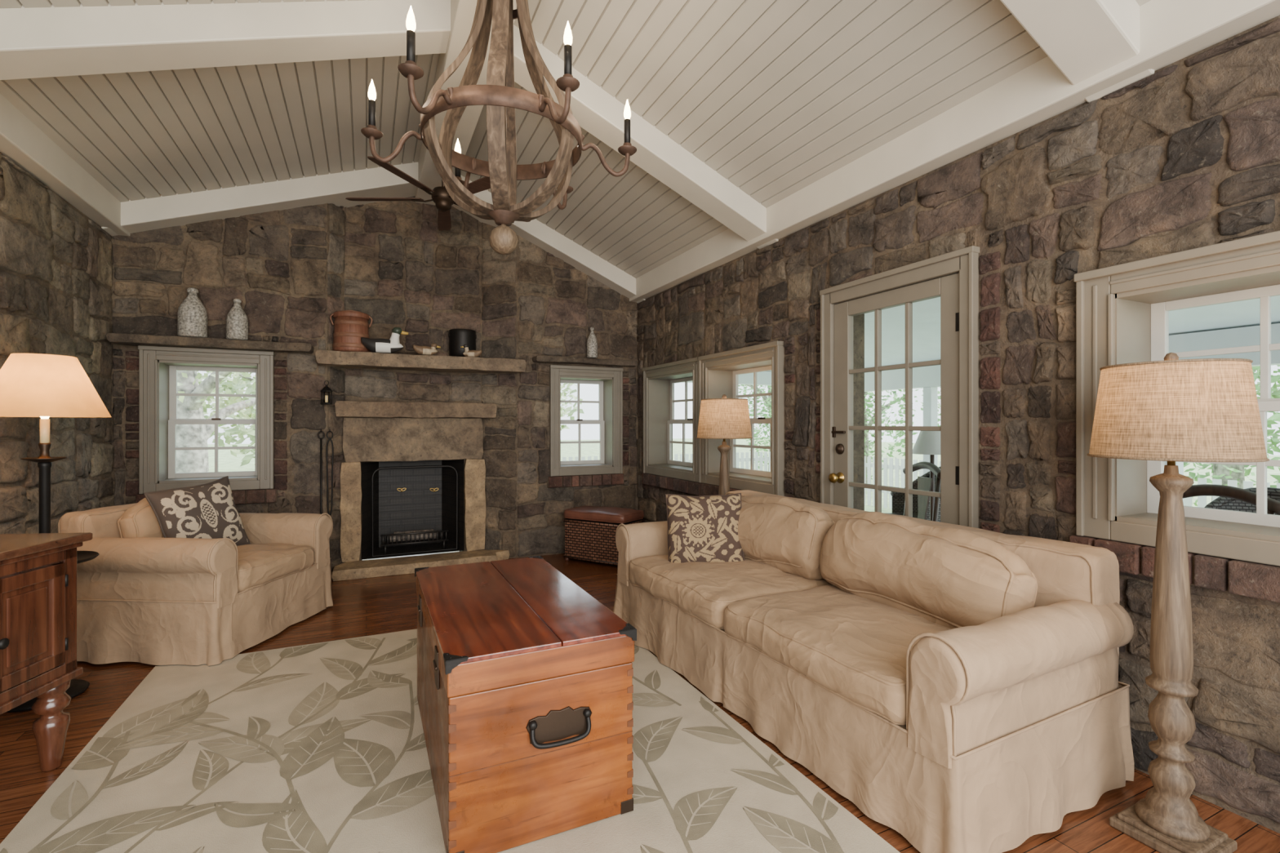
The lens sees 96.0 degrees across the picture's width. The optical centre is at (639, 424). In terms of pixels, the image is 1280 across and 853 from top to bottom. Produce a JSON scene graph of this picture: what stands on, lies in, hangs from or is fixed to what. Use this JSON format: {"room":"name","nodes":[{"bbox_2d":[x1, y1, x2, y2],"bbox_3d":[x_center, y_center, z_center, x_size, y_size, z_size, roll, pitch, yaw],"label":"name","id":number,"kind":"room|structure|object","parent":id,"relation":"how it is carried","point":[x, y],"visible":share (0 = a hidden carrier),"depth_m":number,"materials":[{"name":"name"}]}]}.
{"room":"living room","nodes":[
{"label":"living room","id":0,"kind":"room"},
{"bbox_2d":[0,151,115,533],"bbox_3d":[-2.526,-0.122,1.053,0.291,2.875,7.070,0,0,-25],"label":"wall","id":1,"kind":"structure","parent":0,"point":[56,263],"depth_m":3.48,"materials":[{"name":"brown stone"}]},
{"bbox_2d":[0,93,129,235],"bbox_3d":[-2.389,-1.542,1.135,0.130,0.255,7.100,0,0,-25],"label":"trim","id":2,"kind":"structure","parent":1,"relation":"attached to","point":[21,140],"depth_m":3.32,"materials":[{"name":"white wood"}]},
{"bbox_2d":[0,0,450,79],"bbox_3d":[-2.009,-1.868,2.755,2.166,0.931,0.220,0,0,-25],"label":"ceiling beam","id":3,"kind":"structure","parent":1,"relation":"attached to","point":[35,42],"depth_m":2.68,"materials":[{"name":"white wood"}]},
{"bbox_2d":[111,195,637,573],"bbox_3d":[-2.068,-0.504,5.410,4.336,3.652,0.474,0,0,-25],"label":"wall","id":4,"kind":"structure","parent":0,"point":[390,262],"depth_m":5.26,"materials":[{"name":"brown stone"}]},
{"bbox_2d":[135,345,277,504],"bbox_3d":[-3.434,0.024,4.638,0.905,1.232,0.315,0,0,-25],"label":"window","id":5,"kind":"structure","parent":4,"relation":"in","point":[158,366],"depth_m":4.60,"materials":[{"name":"beige paint"}]},
{"bbox_2d":[107,332,314,353],"bbox_3d":[-3.290,-0.628,4.502,1.289,0.079,0.193,0,0,-25],"label":"stone ledge","id":6,"kind":"object","parent":4,"relation":"attached to","point":[125,339],"visible":0.99,"depth_m":4.42,"materials":[{"name":"stone"}]},
{"bbox_2d":[177,287,207,337],"bbox_3d":[-3.431,-0.856,4.420,0.184,0.380,0.184,0,0,-25],"label":"jug","id":7,"kind":"object","parent":6,"relation":"on","point":[192,314],"visible":0.92,"depth_m":4.36,"materials":[{"name":"grey ceramic"}]},
{"bbox_2d":[226,298,248,340],"bbox_3d":[-3.180,-0.829,4.551,0.144,0.325,0.144,0,0,-25],"label":"jug","id":8,"kind":"object","parent":6,"relation":"on","point":[237,321],"visible":0.92,"depth_m":4.50,"materials":[{"name":"grey ceramic"}]},
{"bbox_2d":[102,160,417,235],"bbox_3d":[-2.980,-1.868,4.801,2.166,0.931,0.470,0,0,-25],"label":"trim","id":9,"kind":"structure","parent":4,"relation":"attached to","point":[160,212],"depth_m":4.57,"materials":[{"name":"white wood"}]},
{"bbox_2d":[317,429,324,514],"bbox_3d":[-2.672,0.413,4.856,0.061,0.746,0.061,0,0,0],"label":"fireplace poker","id":10,"kind":"object","parent":4,"relation":"hanging from","point":[321,513],"visible":0.92,"depth_m":4.83,"materials":[{"name":"black metal"}]},
{"bbox_2d":[320,380,332,404],"bbox_3d":[-2.632,-0.268,4.839,0.085,0.201,0.085,0,0,-3],"label":"lantern","id":11,"kind":"object","parent":4,"relation":"hanging from","point":[326,397],"visible":1,"depth_m":4.83,"materials":[{"name":"black metal"}]},
{"bbox_2d":[324,395,328,402],"bbox_3d":[-2.632,-0.212,4.839,0.024,0.060,0.023,0,0,-25],"label":"candle","id":12,"kind":"object","parent":11,"relation":"on","point":[326,396],"depth_m":4.83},
{"bbox_2d":[325,429,333,515],"bbox_3d":[-2.619,0.406,4.882,0.052,0.731,0.063,0,0,1],"label":"tongs","id":13,"kind":"object","parent":4,"relation":"hanging from","point":[329,438],"visible":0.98,"depth_m":4.86,"materials":[{"name":"black metal"}]},
{"bbox_2d":[415,0,516,204],"bbox_3d":[-0.436,-2.260,2.201,0.280,0.380,7.350,0,0,-25],"label":"trim","id":14,"kind":"structure","parent":4,"relation":"attached to","point":[462,11],"depth_m":3.52,"materials":[{"name":"white wood"}]},
{"bbox_2d":[452,174,645,303],"bbox_3d":[-0.931,-1.806,5.774,1.970,1.036,0.470,0,0,-25],"label":"trim","id":15,"kind":"structure","parent":4,"relation":"attached to","point":[535,232],"depth_m":5.66,"materials":[{"name":"white wood"}]},
{"bbox_2d":[531,355,638,366],"bbox_3d":[-0.537,-0.637,5.828,1.108,0.066,0.160,0,0,-25],"label":"stone ledge","id":16,"kind":"object","parent":4,"relation":"attached to","point":[538,358],"visible":1,"depth_m":5.76,"materials":[{"name":"stone"}]},
{"bbox_2d":[586,327,597,358],"bbox_3d":[-0.486,-0.830,5.847,0.110,0.310,0.110,0,0,-25],"label":"bottle","id":17,"kind":"object","parent":16,"relation":"on","point":[592,342],"visible":1,"depth_m":5.81,"materials":[{"name":"grey ceramic"}]},
{"bbox_2d":[546,364,623,488],"bbox_3d":[-0.593,0.021,5.987,0.825,1.217,0.314,0,0,-25],"label":"window","id":18,"kind":"structure","parent":4,"relation":"in","point":[609,380],"depth_m":5.98,"materials":[{"name":"beige paint"}]},
{"bbox_2d":[0,0,1150,278],"bbox_3d":[-0.535,-1.899,2.181,4.388,0.910,7.400,0,0,-25],"label":"ceiling","id":19,"kind":"structure","parent":0,"point":[775,97],"depth_m":3.26,"materials":[{"name":"white wood"}]},
{"bbox_2d":[345,155,530,231],"bbox_3d":[-1.542,-1.879,4.590,1.445,0.379,1.432,0,0,-25],"label":"ceiling fan","id":20,"kind":"object","parent":19,"relation":"attached to","point":[441,197],"visible":0.62,"depth_m":4.47,"materials":[{"name":"brown metal"}]},
{"bbox_2d":[360,0,636,254],"bbox_3d":[-0.606,-1.413,2.558,1.137,1.315,1.161,0,0,-25],"label":"chandelier","id":21,"kind":"object","parent":19,"relation":"hanging from","point":[500,97],"visible":1,"depth_m":2.46,"materials":[{"name":"brown wood"}]},
{"bbox_2d":[0,551,1279,852],"bbox_3d":[-0.632,1.360,2.385,4.936,0.120,7.850,0,0,-25],"label":"floor","id":22,"kind":"structure","parent":0,"point":[366,606],"depth_m":2.44,"materials":[{"name":"brown wood"}]},
{"bbox_2d":[0,533,93,772],"bbox_3d":[-2.327,0.863,1.846,0.451,0.875,0.810,0,0,-5],"label":"sideboard","id":23,"kind":"object","parent":22,"relation":"on","point":[38,571],"visible":1,"depth_m":2.10,"materials":[{"name":"brown wood"}]},
{"bbox_2d":[0,353,111,712],"bbox_3d":[-2.838,0.486,2.748,0.470,1.625,0.470,0,0,-25],"label":"floor lamp","id":24,"kind":"object","parent":22,"relation":"on","point":[44,386],"visible":0.66,"depth_m":2.67,"materials":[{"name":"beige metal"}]},
{"bbox_2d":[76,551,99,564],"bbox_3d":[-2.838,0.654,2.748,0.380,0.020,0.380,0,0,-25],"label":"tray","id":25,"kind":"object","parent":24,"relation":"on","point":[82,556],"depth_m":2.86,"materials":[{"name":"black metal"}]},
{"bbox_2d":[315,349,525,582],"bbox_3d":[-2.037,0.342,5.446,1.744,1.918,0.853,0,0,-25],"label":"fireplace","id":26,"kind":"object","parent":22,"relation":"on","point":[443,433],"depth_m":5.34,"materials":[{"name":"stone"}]},
{"bbox_2d":[329,310,373,351],"bbox_3d":[-2.489,-0.797,4.973,0.291,0.358,0.291,0,0,9],"label":"wooden bucket","id":27,"kind":"object","parent":26,"relation":"on","point":[349,326],"visible":0.88,"depth_m":4.86,"materials":[{"name":"brown wood"}]},
{"bbox_2d":[360,327,408,352],"bbox_3d":[-2.194,-0.729,4.962,0.371,0.226,0.136,0,0,-20],"label":"duck decoy","id":28,"kind":"object","parent":26,"relation":"on","point":[393,344],"visible":1,"depth_m":4.92,"materials":[{"name":"paint"}]},
{"bbox_2d":[389,530,436,542],"bbox_3d":[-2.171,1.075,5.533,0.425,0.084,0.084,0,0,-25],"label":"log","id":29,"kind":"object","parent":26,"relation":"on","point":[426,534],"visible":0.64,"depth_m":5.50,"materials":[{"name":"brown wood"}]},
{"bbox_2d":[394,528,433,533],"bbox_3d":[-2.202,1.079,5.618,0.371,0.095,0.091,0,0,-25],"label":"log","id":30,"kind":"object","parent":26,"relation":"on","point":[395,532],"visible":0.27,"depth_m":5.59,"materials":[{"name":"brown wood"}]},
{"bbox_2d":[371,465,457,557],"bbox_3d":[-2.093,0.798,5.387,0.762,0.819,0.035,0,0,-25],"label":"fire screen","id":31,"kind":"object","parent":26,"relation":"on","point":[424,466],"visible":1,"depth_m":5.40,"materials":[{"name":"black metal"}]},
{"bbox_2d":[315,349,525,373],"bbox_3d":[-1.932,-0.553,5.224,1.744,0.129,0.361,0,0,-25],"label":"mantel shelf","id":32,"kind":"object","parent":26,"relation":"attached to","point":[347,359],"depth_m":5.05,"materials":[{"name":"stone"}]},
{"bbox_2d":[413,342,440,355],"bbox_3d":[-1.890,-0.670,5.116,0.236,0.109,0.088,0,0,-34],"label":"duck decoy","id":33,"kind":"object","parent":26,"relation":"on","point":[422,350],"visible":0.99,"depth_m":5.08,"materials":[{"name":"brown paint"}]},
{"bbox_2d":[448,328,476,356],"bbox_3d":[-1.663,-0.748,5.404,0.250,0.260,0.244,0,0,-25],"label":"pot","id":34,"kind":"object","parent":26,"relation":"on","point":[458,338],"visible":0.87,"depth_m":5.30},
{"bbox_2d":[460,344,482,357],"bbox_3d":[-1.545,-0.674,5.276,0.191,0.116,0.072,0,0,-2],"label":"duck decoy","id":35,"kind":"object","parent":26,"relation":"on","point":[472,353],"visible":0.98,"depth_m":5.25,"materials":[{"name":"brown paint"}]},
{"bbox_2d":[0,628,900,852],"bbox_3d":[-0.732,1.293,2.049,2.465,0.013,3.430,0,0,-25],"label":"area rug","id":36,"kind":"object","parent":22,"relation":"on","point":[321,747],"visible":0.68,"depth_m":2.10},
{"bbox_2d":[57,498,333,666],"bbox_3d":[-2.703,0.849,3.616,1.023,0.868,1.103,0,0,4],"label":"armchair","id":37,"kind":"object","parent":36,"relation":"on","point":[148,597],"visible":0.78,"depth_m":3.13,"materials":[{"name":"beige fabric"}]},
{"bbox_2d":[117,498,164,538],"bbox_3d":[-2.912,0.633,3.636,0.233,0.437,0.677,0,0,4],"label":"cushion","id":38,"kind":"object","parent":37,"relation":"on","point":[140,520],"depth_m":3.35,"materials":[{"name":"beige fabric"}]},
{"bbox_2d":[145,477,250,546],"bbox_3d":[-2.724,0.595,3.577,0.225,0.489,0.518,0,0,19],"label":"throw pillow","id":39,"kind":"object","parent":37,"relation":"on","point":[207,510],"visible":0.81,"depth_m":3.52,"materials":[{"name":"fabric"}]},
{"bbox_2d":[236,542,315,592],"bbox_3d":[-2.609,0.890,3.613,0.828,0.213,0.697,0,0,4],"label":"seat cushion","id":40,"kind":"object","parent":37,"relation":"on","point":[261,567],"depth_m":3.56,"materials":[{"name":"beige fabric"}]},
{"bbox_2d":[414,555,636,852],"bbox_3d":[-0.533,0.980,2.301,0.612,0.608,1.206,0,0,-25],"label":"trunk","id":41,"kind":"object","parent":36,"relation":"on","point":[525,686],"visible":1,"depth_m":1.83,"materials":[{"name":"orange wood"}]},
{"bbox_2d":[563,505,644,565],"bbox_3d":[-0.346,1.046,5.472,0.692,0.505,0.395,0,0,30],"label":"chest","id":42,"kind":"object","parent":22,"relation":"on","point":[590,531],"visible":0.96,"depth_m":5.33,"materials":[{"name":"brown wicker"}]},
{"bbox_2d":[696,394,752,494],"bbox_3d":[0.634,0.536,4.330,0.418,1.525,0.418,0,0,-25],"label":"floor lamp","id":43,"kind":"object","parent":22,"relation":"on","point":[724,418],"visible":0.55,"depth_m":4.18,"materials":[{"name":"beige fabric"}]},
{"bbox_2d":[613,490,1133,852],"bbox_3d":[0.819,0.849,2.882,1.078,0.869,2.351,0,0,-27],"label":"sofa","id":44,"kind":"object","parent":22,"relation":"on","point":[960,686],"visible":0.92,"depth_m":2.08,"materials":[{"name":"beige fabric"}]},
{"bbox_2d":[663,493,743,561],"bbox_3d":[0.381,0.641,3.425,0.490,0.456,0.221,0,0,7],"label":"throw pillow","id":45,"kind":"object","parent":44,"relation":"on","point":[700,528],"visible":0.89,"depth_m":3.37,"materials":[{"name":"fabric"}]},
{"bbox_2d":[628,554,829,630],"bbox_3d":[0.496,0.886,3.258,0.840,0.219,0.973,0,0,-27],"label":"seat cushion","id":46,"kind":"object","parent":44,"relation":"on","point":[696,593],"depth_m":3.00,"materials":[{"name":"beige fabric"}]},
{"bbox_2d":[739,494,832,581],"bbox_3d":[0.748,0.646,3.384,0.345,0.444,0.977,0,0,-27],"label":"cushion","id":47,"kind":"object","parent":44,"relation":"on","point":[781,538],"depth_m":3.11,"materials":[{"name":"beige fabric"}]},
{"bbox_2d":[723,585,949,728],"bbox_3d":[0.941,0.894,2.397,0.832,0.220,0.970,0,0,-27],"label":"seat cushion","id":48,"kind":"object","parent":44,"relation":"on","point":[843,649],"depth_m":2.24,"materials":[{"name":"beige fabric"}]},
{"bbox_2d":[817,511,1038,627],"bbox_3d":[1.200,0.639,2.524,0.335,0.450,0.981,0,0,-27],"label":"cushion","id":49,"kind":"object","parent":44,"relation":"on","point":[928,574],"depth_m":2.36,"materials":[{"name":"beige fabric"}]},
{"bbox_2d":[1087,352,1269,852],"bbox_3d":[1.669,0.536,1.811,0.418,1.525,0.418,0,0,-25],"label":"floor lamp","id":50,"kind":"object","parent":22,"relation":"on","point":[1171,410],"visible":1,"depth_m":1.76,"materials":[{"name":"brown wood"}]},
{"bbox_2d":[1167,461,1175,465],"bbox_3d":[1.669,0.071,1.811,0.034,0.125,0.034,0,0,-25],"label":"socket","id":51,"kind":"object","parent":50,"relation":"attached to","point":[1169,463],"depth_m":1.80,"materials":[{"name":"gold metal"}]},
{"bbox_2d":[635,14,1279,833],"bbox_3d":[1.597,-0.066,3.011,0.291,2.769,7.070,0,0,-25],"label":"wall","id":52,"kind":"structure","parent":0,"point":[1185,155],"depth_m":2.41,"materials":[{"name":"brown stone"}]},
{"bbox_2d":[513,24,778,248],"bbox_3d":[0.040,-1.806,3.728,1.970,1.036,0.220,0,0,-25],"label":"beam","id":53,"kind":"structure","parent":52,"relation":"attached to","point":[596,111],"depth_m":3.68,"materials":[{"name":"white wood"}]},
{"bbox_2d":[642,356,700,496],"bbox_3d":[0.398,0.019,5.485,0.315,1.192,1.152,0,0,-25],"label":"window","id":54,"kind":"structure","parent":52,"relation":"in","point":[660,469],"depth_m":5.76,"materials":[{"name":"beige paint"}]},
{"bbox_2d":[697,340,784,496],"bbox_3d":[0.858,0.019,4.518,0.315,1.192,1.106,0,0,-25],"label":"window","id":55,"kind":"structure","parent":52,"relation":"in","point":[718,372],"depth_m":4.58,"materials":[{"name":"beige paint"}]},
{"bbox_2d":[819,245,979,528],"bbox_3d":[1.377,0.230,3.176,0.148,2.140,1.014,0,0,-25],"label":"door","id":56,"kind":"structure","parent":52,"relation":"in","point":[953,277],"depth_m":3.06,"materials":[{"name":"beige paint"}]},
{"bbox_2d":[629,0,1279,302],"bbox_3d":[1.447,-1.430,2.956,0.130,0.260,7.100,0,0,-25],"label":"trim","id":57,"kind":"structure","parent":52,"relation":"attached to","point":[1171,31],"depth_m":2.64,"materials":[{"name":"white wood"}]},
{"bbox_2d":[1000,0,1154,102],"bbox_3d":[0.958,-1.806,1.794,1.970,1.036,0.220,0,0,-25],"label":"beam","id":58,"kind":"structure","parent":52,"relation":"attached to","point":[1084,39],"depth_m":2.08,"materials":[{"name":"white wood"}]},
{"bbox_2d":[1069,230,1279,603],"bbox_3d":[2.129,-0.021,1.839,0.316,1.162,1.226,0,0,-25],"label":"window","id":59,"kind":"structure","parent":52,"relation":"in","point":[1122,310],"depth_m":2.13,"materials":[{"name":"beige paint"}]},
{"label":"outside","id":60,"kind":"structure","parent":0,"visible":0},
{"bbox_2d":[207,437,1279,513],"bbox_3d":[-4.176,1.750,14.622,85.000,0.100,90.000,0,0,-25],"label":"lawn","id":61,"kind":"structure","parent":60,"point":[228,461],"depth_m":29.51,"materials":[{"name":"green plant"}]},
{"bbox_2d":[176,370,255,473],"bbox_3d":[-6.670,-1.044,8.423,4.564,5.515,4.560,0,0,-25],"label":"tree","id":62,"kind":"object","parent":61,"relation":"on","point":[188,406],"visible":0.02,"depth_m":8.37,"materials":[{"name":"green plant"}]},
{"bbox_2d":[196,370,255,468],"bbox_3d":[-11.394,-1.319,18.969,6.017,6.056,6.324,0,0,-25],"label":"tree","id":63,"kind":"object","parent":61,"relation":"on","point":[242,388],"visible":0.12,"depth_m":17.52,"materials":[{"name":"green plant"}]},
{"bbox_2d":[560,382,577,434],"bbox_3d":[-5.321,-1.370,21.875,6.273,6.157,6.294,0,0,-25],"label":"tree","id":64,"kind":"object","parent":61,"relation":"on","point":[573,407],"visible":0.02,"depth_m":21.79,"materials":[{"name":"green plant"}]},
{"bbox_2d":[562,451,770,471],"bbox_3d":[0.203,1.190,12.860,7.400,1.020,0.060,0,0,-25],"label":"picket fence","id":65,"kind":"object","parent":61,"relation":"on","point":[765,459],"visible":0.14,"depth_m":13.92,"materials":[{"name":"white paint"}]},
{"bbox_2d":[735,384,771,471],"bbox_3d":[4.274,-1.348,18.134,2.984,6.115,3.041,0,0,-3],"label":"tree","id":66,"kind":"object","parent":61,"relation":"on","point":[767,401],"visible":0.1,"depth_m":18.17,"materials":[{"name":"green plant"}]},
{"bbox_2d":[864,388,923,484],"bbox_3d":[5.791,-1.349,14.908,2.932,6.112,3.023,0,0,-5],"label":"tree","id":67,"kind":"object","parent":61,"relation":"on","point":[899,401],"visible":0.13,"depth_m":14.64,"materials":[{"name":"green plant"}]},
{"bbox_2d":[915,387,940,425],"bbox_3d":[7.354,-1.332,11.706,2.942,6.082,3.042,0,0,3],"label":"tree","id":68,"kind":"object","parent":61,"relation":"on","point":[922,390],"visible":0.02,"depth_m":12.60,"materials":[{"name":"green plant"}]},
{"bbox_2d":[864,456,1279,509],"bbox_3d":[6.807,1.190,7.882,0.060,1.020,14.400,0,0,-25],"label":"picket fence","id":69,"kind":"object","parent":61,"relation":"on","point":[1202,500],"visible":0.13,"depth_m":11.43,"materials":[{"name":"white paint"}]},
{"bbox_2d":[1183,364,1279,505],"bbox_3d":[8.744,-1.318,8.584,3.033,6.053,3.084,0,0,-25],"label":"tree","id":70,"kind":"object","parent":61,"relation":"on","point":[1225,473],"visible":0.06,"depth_m":8.46,"materials":[{"name":"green plant"}]},
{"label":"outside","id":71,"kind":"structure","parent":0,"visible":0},
{"bbox_3d":[3.164,1.420,3.827,3.200,0.160,10.200,0,0,-25],"label":"floor","id":72,"kind":"structure","parent":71,"visible":0},
{"bbox_2d":[887,466,940,521],"bbox_3d":[2.803,0.858,5.671,0.702,0.965,0.728,0,0,-1],"label":"wicker chair","id":73,"kind":"object","parent":72,"relation":"on","point":[898,498],"visible":0.12,"depth_m":5.99,"materials":[{"name":"grey wicker"}]},
{"bbox_2d":[902,461,940,520],"bbox_3d":[2.157,0.826,4.753,0.498,1.031,0.504,0,0,-8],"label":"dining chair","id":74,"kind":"object","parent":72,"relation":"on","point":[924,483],"visible":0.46,"depth_m":4.74,"materials":[{"name":"brown wood"}]},
{"bbox_2d":[912,431,940,519],"bbox_3d":[2.572,0.680,5.074,0.340,1.320,0.340,0,0,-25],"label":"lamp","id":75,"kind":"object","parent":72,"relation":"on","point":[927,442],"visible":0.37,"depth_m":5.00,"materials":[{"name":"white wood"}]},
{"bbox_2d":[923,386,937,474],"bbox_3d":[3.431,0.450,6.810,0.180,1.780,0.160,0,0,-25],"label":"porch post","id":76,"kind":"object","parent":72,"relation":"on","point":[930,393],"visible":0.23,"depth_m":6.77,"materials":[{"name":"white wood"}]},
{"bbox_2d":[1164,461,1183,502],"bbox_3d":[4.400,0.450,4.768,0.180,1.780,0.160,0,0,-25],"label":"porch post","id":77,"kind":"object","parent":72,"relation":"on","point":[1180,464],"visible":0.02,"depth_m":4.73,"materials":[{"name":"white wood"}]},
{"bbox_2d":[1182,484,1279,515],"bbox_3d":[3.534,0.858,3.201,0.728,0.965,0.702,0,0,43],"label":"wicker chair","id":78,"kind":"object","parent":72,"relation":"on","point":[1220,503],"visible":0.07,"depth_m":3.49,"materials":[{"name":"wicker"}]},
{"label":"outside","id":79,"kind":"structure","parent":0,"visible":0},
{"bbox_2d":[766,295,1279,371],"bbox_3d":[3.300,-0.990,3.892,3.500,0.620,10.600,0,0,-25],"label":"ceiling","id":80,"kind":"structure","parent":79,"point":[926,313],"depth_m":5.08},
{"bbox_2d":[681,371,771,385],"bbox_3d":[1.009,-0.700,8.367,3.200,0.200,0.150,0,0,-25],"label":"beam","id":81,"kind":"structure","parent":80,"relation":"attached to","point":[763,378],"depth_m":8.64,"materials":[{"name":"white wood"}]},
{"bbox_2d":[864,323,1279,391],"bbox_3d":[4.542,-0.585,4.481,0.150,0.290,10.200,0,0,-25],"label":"beam","id":82,"kind":"structure","parent":80,"relation":"attached to","point":[922,376],"depth_m":4.55,"materials":[{"name":"white wood"}]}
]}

